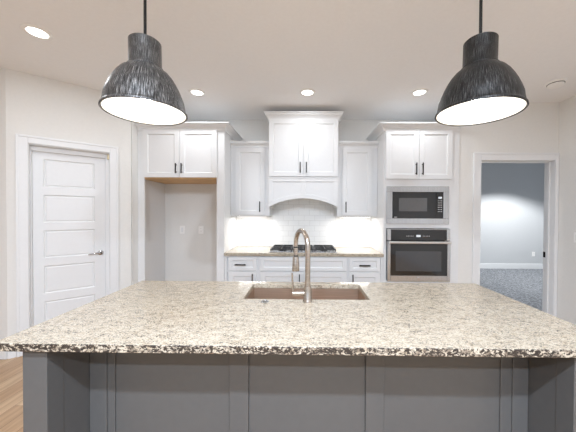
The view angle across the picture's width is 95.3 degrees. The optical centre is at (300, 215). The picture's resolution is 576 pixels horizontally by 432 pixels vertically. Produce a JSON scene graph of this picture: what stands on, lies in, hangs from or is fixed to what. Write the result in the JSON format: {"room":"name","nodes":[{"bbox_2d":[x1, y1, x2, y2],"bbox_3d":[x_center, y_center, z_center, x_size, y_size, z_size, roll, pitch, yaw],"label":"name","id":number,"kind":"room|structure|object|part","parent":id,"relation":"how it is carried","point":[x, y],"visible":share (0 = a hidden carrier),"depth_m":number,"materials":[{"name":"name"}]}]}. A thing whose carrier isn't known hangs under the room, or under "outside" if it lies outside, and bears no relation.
{"room":"kitchen","nodes":[
{"label":"kitchen","id":0,"kind":"room"},
{"bbox_2d":[0,68,7,358],"bbox_3d":[-3.876,-0.021,2.548,2.188,2.745,0.118,0,1,1],"label":"wall","id":1,"kind":"structure","parent":0,"point":[3,212],"depth_m":2.48,"materials":[{"name":"paint"}]},
{"bbox_2d":[0,351,6,358],"bbox_3d":[-3.883,1.284,2.496,2.188,0.135,0.015,0,1,1],"label":"baseboard","id":2,"kind":"structure","parent":1,"relation":"attached to","point":[3,354],"depth_m":2.48,"materials":[{"name":"white wood"}]},
{"bbox_2d":[5,68,130,335],"bbox_3d":[-2.429,-0.017,2.828,0.992,2.745,0.115,0,1,-38],"label":"wall","id":3,"kind":"structure","parent":0,"point":[39,106],"depth_m":2.68,"materials":[{"name":"paint"}]},
{"bbox_2d":[8,351,16,358],"bbox_3d":[-2.760,1.290,2.504,0.057,0.135,0.015,0,1,-38],"label":"baseboard","id":4,"kind":"structure","parent":3,"relation":"attached to","point":[10,354],"depth_m":2.50,"materials":[{"name":"white wood"}]},
{"bbox_2d":[15,134,118,356],"bbox_3d":[-2.446,0.284,2.804,0.807,2.142,0.139,0,1,-38],"label":"door","id":5,"kind":"structure","parent":3,"relation":"in","point":[67,192],"depth_m":2.79,"materials":[{"name":"white wood"}]},
{"bbox_3d":[-2.304,0.418,2.944,0.137,0.054,0.052,0,1,-38],"label":"lever handle","id":6,"kind":"part","parent":5,"relation":"part of","materials":[{"name":"silver metal"}]},
{"bbox_2d":[131,122,137,284],"bbox_3d":[-2.048,-0.023,3.468,0.100,2.745,0.714,0,1,1],"label":"wall","id":7,"kind":"structure","parent":0,"point":[134,133],"depth_m":3.15,"materials":[{"name":"paint"}]},
{"bbox_2d":[0,269,542,431],"bbox_3d":[1.106,1.414,1.078,12.200,0.058,11.350,0,1,1],"label":"floor","id":8,"kind":"structure","parent":0,"point":[525,286],"depth_m":4.08,"materials":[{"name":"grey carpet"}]},
{"bbox_2d":[135,122,241,281],"bbox_3d":[-1.428,0.114,3.475,1.138,2.478,0.683,0,1,1],"label":"tall cabinet","id":9,"kind":"object","parent":8,"relation":"on","point":[187,152],"visible":0.89,"depth_m":3.20,"materials":[{"name":"white wood"}]},
{"bbox_3d":[-1.702,-0.762,3.192,0.442,0.582,0.019,0,1,1],"label":"door","id":10,"kind":"part","parent":9,"relation":"part of","materials":[{"name":"white wood"}]},
{"bbox_3d":[-1.422,-1.083,3.462,1.138,0.085,0.683,0,1,1],"label":"crown","id":11,"kind":"part","parent":9,"relation":"part of","materials":[{"name":"white wood"}]},
{"bbox_3d":[-1.248,-0.760,3.186,0.455,0.582,0.019,0,1,1],"label":"door","id":12,"kind":"part","parent":9,"relation":"part of","materials":[{"name":"white wood"}]},
{"bbox_3d":[-0.944,0.145,3.518,0.020,2.420,0.588,0,1,1],"label":"panel","id":13,"kind":"part","parent":9,"relation":"part of","materials":[{"name":"white wood"}]},
{"bbox_2d":[225,256,258,280],"bbox_3d":[-0.725,0.919,3.483,0.420,0.874,0.654,0,1,1],"label":"base cabinet","id":14,"kind":"object","parent":8,"relation":"on","point":[237,268],"visible":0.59,"depth_m":3.19,"materials":[{"name":"white wood"}]},
{"bbox_3d":[-0.711,0.583,3.195,0.343,0.163,0.019,0,1,1],"label":"drawer","id":15,"kind":"part","parent":14,"relation":"part of","materials":[{"name":"white wood"}]},
{"bbox_3d":[-0.713,0.961,3.200,0.343,0.568,0.019,0,1,1],"label":"door","id":16,"kind":"part","parent":14,"relation":"part of","materials":[{"name":"white wood"}]},
{"bbox_2d":[23,352,575,431],"bbox_3d":[0.027,0.943,1.420,2.161,0.882,0.868,0,1,1],"label":"kitchen island","id":17,"kind":"object","parent":8,"relation":"on","point":[63,391],"visible":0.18,"depth_m":1.19,"materials":[{"name":"grey wood"}]},
{"bbox_3d":[-1.012,0.942,1.033,0.093,0.882,0.070,0,1,1],"label":"corner post","id":18,"kind":"part","parent":17,"relation":"part of","materials":[{"name":"grey wood"}]},
{"bbox_3d":[-1.011,0.941,1.138,0.089,0.882,0.138,0,1,1],"label":"panel","id":19,"kind":"part","parent":17,"relation":"part of","materials":[{"name":"grey wood"}]},
{"bbox_3d":[-0.868,0.941,1.201,0.035,0.882,0.008,0,1,1],"label":"corner trim","id":20,"kind":"part","parent":17,"relation":"part of","materials":[{"name":"grey wood"}]},
{"bbox_2d":[0,281,575,357],"bbox_3d":[0.038,0.486,1.402,2.352,0.031,0.902,0,1,1],"label":"island countertop","id":21,"kind":"structure","parent":17,"relation":"on","point":[186,317],"depth_m":1.15,"materials":[{"name":"stone"}]},
{"bbox_2d":[291,228,311,302],"bbox_3d":[0.004,0.270,1.518,0.120,0.398,0.217,0,1,1],"label":"kitchen faucet","id":22,"kind":"object","parent":21,"relation":"on","point":[306,293],"visible":1,"depth_m":1.43,"materials":[{"name":"silver metal"}]},
{"bbox_3d":[-0.044,0.367,1.436,0.017,0.113,0.015,0,1,1],"label":"lever","id":23,"kind":"part","parent":22,"relation":"part of","materials":[{"name":"silver metal"}]},
{"bbox_3d":[0.004,0.229,1.518,0.033,0.317,0.212,0,1,-21],"label":"spout","id":24,"kind":"part","parent":22,"relation":"part of","materials":[{"name":"silver metal"}]},
{"bbox_2d":[246,288,365,299],"bbox_3d":[0.032,0.598,1.636,0.757,0.199,0.351,0,1,1],"label":"sink","id":25,"kind":"object","parent":21,"relation":"in","point":[256,293],"visible":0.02,"depth_m":1.79,"materials":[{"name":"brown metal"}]},
{"bbox_3d":[0.024,0.945,1.204,2.121,0.882,0.018,0,1,1],"label":"panel","id":26,"kind":"part","parent":17,"relation":"part of","materials":[{"name":"grey wood"}]},
{"bbox_3d":[0.919,0.950,1.180,0.050,0.882,0.008,0,1,1],"label":"corner trim","id":27,"kind":"part","parent":17,"relation":"part of","materials":[{"name":"grey wood"}]},
{"bbox_3d":[1.058,0.952,1.113,0.087,0.882,0.138,0,1,1],"label":"panel","id":28,"kind":"part","parent":17,"relation":"part of","materials":[{"name":"grey wood"}]},
{"bbox_3d":[1.057,0.953,1.008,0.091,0.882,0.070,0,1,1],"label":"corner post","id":29,"kind":"part","parent":17,"relation":"part of","materials":[{"name":"grey wood"}]},
{"bbox_2d":[259,256,347,281],"bbox_3d":[0.027,0.923,3.474,1.082,0.874,0.654,0,1,1],"label":"base cabinet","id":30,"kind":"object","parent":8,"relation":"on","point":[271,268],"visible":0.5,"depth_m":3.18,"materials":[{"name":"white wood"}]},
{"bbox_3d":[-0.237,0.963,3.194,0.518,0.568,0.019,0,1,1],"label":"door","id":31,"kind":"part","parent":30,"relation":"part of","materials":[{"name":"white wood"}]},
{"bbox_3d":[0.025,0.587,3.186,1.040,0.163,0.019,0,1,1],"label":"drawer","id":32,"kind":"part","parent":30,"relation":"part of","materials":[{"name":"white wood"}]},
{"bbox_2d":[224,246,383,256],"bbox_3d":[0.034,0.467,3.481,1.936,0.037,0.631,0,1,1],"label":"countertop","id":33,"kind":"structure","parent":30,"relation":"on","point":[239,250],"depth_m":3.21,"materials":[{"name":"stone"}]},
{"bbox_2d":[269,245,336,252],"bbox_3d":[0.029,0.428,3.478,0.840,0.040,0.495,0,1,1],"label":"gas cooktop","id":34,"kind":"object","parent":33,"relation":"in","point":[301,248],"visible":0.88,"depth_m":3.35,"materials":[{"name":"black metal"}]},
{"bbox_3d":[0.285,0.966,3.188,0.518,0.568,0.019,0,1,1],"label":"door","id":35,"kind":"part","parent":30,"relation":"part of","materials":[{"name":"white wood"}]},
{"bbox_2d":[347,257,382,282],"bbox_3d":[0.784,0.927,3.465,0.430,0.874,0.654,0,1,1],"label":"base cabinet","id":36,"kind":"object","parent":8,"relation":"on","point":[359,269],"visible":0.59,"depth_m":3.17,"materials":[{"name":"white wood"}]},
{"bbox_3d":[0.771,0.591,3.177,0.372,0.163,0.019,0,1,1],"label":"drawer","id":37,"kind":"part","parent":36,"relation":"part of","materials":[{"name":"white wood"}]},
{"bbox_3d":[0.769,0.968,3.182,0.372,0.568,0.019,0,1,1],"label":"door","id":38,"kind":"part","parent":36,"relation":"part of","materials":[{"name":"white wood"}]},
{"bbox_2d":[366,122,460,282],"bbox_3d":[1.420,0.129,3.441,0.978,2.478,0.683,0,1,1],"label":"tall cabinet","id":39,"kind":"object","parent":8,"relation":"on","point":[409,153],"visible":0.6,"depth_m":3.16,"materials":[{"name":"white wood"}]},
{"bbox_3d":[1.220,-0.742,3.157,0.395,0.592,0.019,0,1,1],"label":"door","id":40,"kind":"part","parent":39,"relation":"part of","materials":[{"name":"white wood"}]},
{"bbox_3d":[1.426,-1.068,3.428,0.978,0.085,0.683,0,1,1],"label":"crown","id":41,"kind":"part","parent":39,"relation":"part of","materials":[{"name":"white wood"}]},
{"bbox_2d":[386,186,448,223],"bbox_3d":[1.410,-0.134,3.384,0.747,0.454,0.468,0,1,1],"label":"microwave","id":42,"kind":"object","parent":39,"relation":"in","point":[404,204],"visible":0.99,"depth_m":3.15,"materials":[{"name":"silver metal"}]},
{"bbox_3d":[1.364,-0.131,3.171,0.520,0.316,0.036,0,1,1],"label":"door","id":43,"kind":"part","parent":42,"relation":"part of","materials":[{"name":"black glass"}]},
{"bbox_3d":[1.669,-0.129,3.167,0.086,0.316,0.036,0,1,1],"label":"control panel","id":44,"kind":"part","parent":42,"relation":"part of","materials":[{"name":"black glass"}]},
{"bbox_2d":[386,228,451,281],"bbox_3d":[1.418,0.469,3.382,0.754,0.629,0.584,0,1,1],"label":"wall oven","id":45,"kind":"object","parent":39,"relation":"in","point":[412,254],"visible":1,"depth_m":3.15,"materials":[{"name":"metal"}]},
{"bbox_3d":[1.417,0.226,3.172,0.754,0.139,0.040,0,1,1],"label":"control frame","id":46,"kind":"part","parent":45,"relation":"part of","materials":[{"name":"silver metal"}]},
{"bbox_3d":[1.415,0.527,3.171,0.676,0.380,0.049,0,1,1],"label":"door glass","id":47,"kind":"part","parent":45,"relation":"part of","materials":[{"name":"black glass"}]},
{"bbox_3d":[1.419,0.231,3.172,0.667,0.128,0.039,0,1,1],"label":"control panel","id":48,"kind":"part","parent":45,"relation":"part of","materials":[{"name":"black glass"}]},
{"bbox_3d":[1.413,0.315,3.116,0.730,0.029,0.054,0,1,1],"label":"handle","id":49,"kind":"part","parent":45,"relation":"part of","materials":[{"name":"silver metal"}]},
{"bbox_3d":[1.620,-0.740,3.152,0.394,0.592,0.019,0,1,1],"label":"door","id":50,"kind":"part","parent":39,"relation":"part of","materials":[{"name":"white wood"}]},
{"bbox_2d":[0,0,575,119],"bbox_3d":[1.120,-1.401,1.046,12.400,0.100,11.550,0,1,1],"label":"ceiling","id":51,"kind":"structure","parent":0,"point":[362,59],"depth_m":2.11,"materials":[{"name":"paint"}]},
{"bbox_2d":[20,23,53,39],"bbox_3d":[-1.970,-1.372,1.958,0.176,0.010,0.176,0,1,1],"label":"recessed light","id":52,"kind":"object","parent":51,"relation":"in","point":[33,30],"visible":1,"depth_m":1.95,"materials":[{"name":"white plastic"}]},
{"bbox_2d":[98,0,187,125],"bbox_3d":[-0.821,-0.953,1.389,0.405,0.823,0.405,0,1,1],"label":"pendant light","id":53,"kind":"object","parent":51,"relation":"hanging from","point":[138,90],"visible":1,"depth_m":1.32,"materials":[{"name":"metal"}]},
{"bbox_3d":[-0.824,-0.661,1.393,0.405,0.234,0.405,-1,1,1],"label":"lamp shade","id":54,"kind":"part","parent":53,"relation":"part of","materials":[{"name":"metal"}]},
{"bbox_3d":[-0.826,-1.144,1.387,0.014,0.403,0.014,0,1,1],"label":"cord","id":55,"kind":"part","parent":53,"relation":"part of","materials":[{"name":"metal"}]},
{"bbox_2d":[140,99,151,102],"bbox_3d":[-0.824,-0.689,1.392,0.072,0.172,0.072,0,1,1],"label":"bulb","id":56,"kind":"object","parent":53,"relation":"attached to","point":[144,100],"depth_m":1.38,"materials":[{"name":"white glass"}]},
{"bbox_2d":[189,88,205,95],"bbox_3d":[-1.161,-1.379,2.929,0.176,0.010,0.176,0,1,1],"label":"recessed light","id":57,"kind":"object","parent":51,"relation":"in","point":[197,92],"visible":1,"depth_m":2.92,"materials":[{"name":"white"}]},
{"bbox_2d":[300,88,314,95],"bbox_3d":[0.072,-1.373,2.914,0.176,0.010,0.176,0,1,1],"label":"recessed light","id":58,"kind":"object","parent":51,"relation":"in","point":[307,91],"visible":1,"depth_m":2.90,"materials":[{"name":"white"}]},
{"bbox_2d":[411,88,427,95],"bbox_3d":[1.311,-1.366,2.899,0.176,0.010,0.176,0,1,1],"label":"recessed light","id":59,"kind":"object","parent":51,"relation":"in","point":[418,92],"visible":1,"depth_m":2.89,"materials":[{"name":"white"}]},
{"bbox_2d":[435,0,528,125],"bbox_3d":[0.929,-0.944,1.368,0.405,0.825,0.405,0,1,1],"label":"pendant light","id":60,"kind":"object","parent":51,"relation":"hanging from","point":[486,89],"visible":1,"depth_m":1.30,"materials":[{"name":"black metal"}]},
{"bbox_2d":[472,99,484,102],"bbox_3d":[0.930,-0.680,1.371,0.072,0.172,0.072,0,1,1],"label":"bulb","id":61,"kind":"object","parent":60,"relation":"attached to","point":[480,100],"depth_m":1.36,"materials":[{"name":"white glass"}]},
{"bbox_3d":[0.938,-1.135,1.366,0.014,0.403,0.014,0,1,1],"label":"cord","id":62,"kind":"part","parent":60,"relation":"part of","materials":[{"name":"metal"}]},
{"bbox_3d":[0.930,-0.652,1.371,0.405,0.234,0.405,2,1,1],"label":"lamp shade","id":63,"kind":"part","parent":60,"relation":"part of","materials":[{"name":"black metal"}]},
{"bbox_2d":[544,78,567,88],"bbox_3d":[2.599,-1.340,2.674,0.170,0.046,0.170,0,1,1],"label":"smoke detector","id":64,"kind":"object","parent":51,"relation":"attached to","point":[556,83],"visible":1,"depth_m":2.64,"materials":[{"name":"white plastic"}]},
{"bbox_2d":[165,120,434,280],"bbox_3d":[-0.088,-0.017,3.857,4.012,2.745,0.128,0,1,1],"label":"wall","id":65,"kind":"structure","parent":0,"point":[191,255],"depth_m":3.80,"materials":[{"name":"paint"}]},
{"bbox_2d":[180,226,184,233],"bbox_3d":[-1.730,0.201,3.818,0.072,0.115,0.010,0,1,1],"label":"wall plate","id":66,"kind":"object","parent":65,"relation":"attached to","point":[182,228],"visible":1,"depth_m":3.82,"materials":[{"name":"white plastic"}]},
{"bbox_2d":[198,226,202,233],"bbox_3d":[-1.457,0.202,3.816,0.072,0.115,0.009,0,1,1],"label":"wall outlet","id":67,"kind":"object","parent":65,"relation":"attached to","point":[200,228],"visible":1,"depth_m":3.81,"materials":[{"name":"white plastic"}]},
{"bbox_2d":[230,141,271,216],"bbox_3d":[-0.671,-0.484,3.606,0.513,0.997,0.374,0,1,1],"label":"upper cabinet","id":68,"kind":"object","parent":65,"relation":"attached to","point":[249,159],"visible":0.97,"depth_m":3.46,"materials":[{"name":"white wood"}]},
{"bbox_3d":[-0.670,-0.942,3.443,0.513,0.078,0.050,0,1,1],"label":"crown","id":69,"kind":"part","parent":68,"relation":"part of","materials":[{"name":"white wood"}]},
{"bbox_3d":[-0.671,-0.455,3.463,0.386,0.880,0.019,0,1,1],"label":"door","id":70,"kind":"part","parent":68,"relation":"part of","materials":[{"name":"white wood"}]},
{"bbox_2d":[263,111,343,207],"bbox_3d":[0.033,-0.718,3.541,1.014,1.204,0.482,0,1,1],"label":"upper cabinet","id":71,"kind":"object","parent":65,"relation":"attached to","point":[303,145],"visible":1,"depth_m":3.35,"materials":[{"name":"white wood"}]},
{"bbox_3d":[-0.190,-0.871,3.352,0.439,0.727,0.019,0,1,1],"label":"door","id":72,"kind":"part","parent":71,"relation":"part of","materials":[{"name":"white wood"}]},
{"bbox_3d":[0.029,-0.295,3.362,0.890,0.362,0.009,0,1,1],"label":"valance frame","id":73,"kind":"part","parent":71,"relation":"part of","materials":[{"name":"white wood"}]},
{"bbox_3d":[0.032,-0.870,3.370,0.890,0.778,0.020,0,1,1],"label":"frame","id":74,"kind":"part","parent":71,"relation":"part of","materials":[{"name":"white wood"}]},
{"bbox_3d":[0.036,-1.275,3.534,1.014,0.089,0.482,0,1,1],"label":"crown","id":75,"kind":"part","parent":71,"relation":"part of","materials":[{"name":"white wood"}]},
{"bbox_3d":[0.253,-0.869,3.347,0.439,0.727,0.019,0,1,1],"label":"door","id":76,"kind":"part","parent":71,"relation":"part of","materials":[{"name":"white wood"}]},
{"bbox_2d":[334,141,378,217],"bbox_3d":[0.744,-0.477,3.589,0.529,0.997,0.374,0,1,1],"label":"upper cabinet","id":77,"kind":"object","parent":65,"relation":"attached to","point":[357,160],"visible":0.98,"depth_m":3.44,"materials":[{"name":"white wood"}]},
{"bbox_3d":[0.735,-0.448,3.446,0.388,0.880,0.019,0,1,1],"label":"door","id":78,"kind":"part","parent":77,"relation":"part of","materials":[{"name":"white wood"}]},
{"bbox_3d":[0.745,-0.935,3.426,0.529,0.078,0.050,0,1,1],"label":"crown","id":79,"kind":"part","parent":77,"relation":"part of","materials":[{"name":"white wood"}]},
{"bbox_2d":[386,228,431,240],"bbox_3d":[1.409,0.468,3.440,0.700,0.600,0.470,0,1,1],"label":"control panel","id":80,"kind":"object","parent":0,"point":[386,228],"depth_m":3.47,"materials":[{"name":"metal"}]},
{"bbox_2d":[458,102,558,282],"bbox_3d":[2.565,0.003,3.235,1.308,2.745,0.130,0,1,1],"label":"wall","id":81,"kind":"structure","parent":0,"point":[535,129],"depth_m":3.16,"materials":[{"name":"paint"}]},
{"bbox_2d":[472,153,558,316],"bbox_3d":[2.583,0.308,3.226,1.017,2.136,0.154,0,1,1],"label":"door frame","id":82,"kind":"structure","parent":81,"relation":"attached to","point":[551,160],"depth_m":3.16,"materials":[{"name":"white wood"}]},
{"bbox_2d":[480,163,544,263],"bbox_3d":[4.617,-0.027,6.725,5.328,2.745,0.120,0,1,1],"label":"wall","id":83,"kind":"structure","parent":0,"point":[512,194],"depth_m":6.66,"materials":[{"name":"paint"}]},
{"bbox_2d":[480,263,542,268],"bbox_3d":[4.599,1.272,6.673,5.150,0.132,0.015,0,1,1],"label":"baseboard","id":84,"kind":"structure","parent":83,"relation":"attached to","point":[482,265],"depth_m":6.66,"materials":[{"name":"white wood"}]},
{"bbox_2d":[557,95,575,324],"bbox_3d":[3.111,0.051,-0.737,0.120,2.745,7.800,0,1,1],"label":"wall","id":85,"kind":"structure","parent":0,"point":[566,275],"depth_m":3.05,"materials":[{"name":"paint"}]}
]}

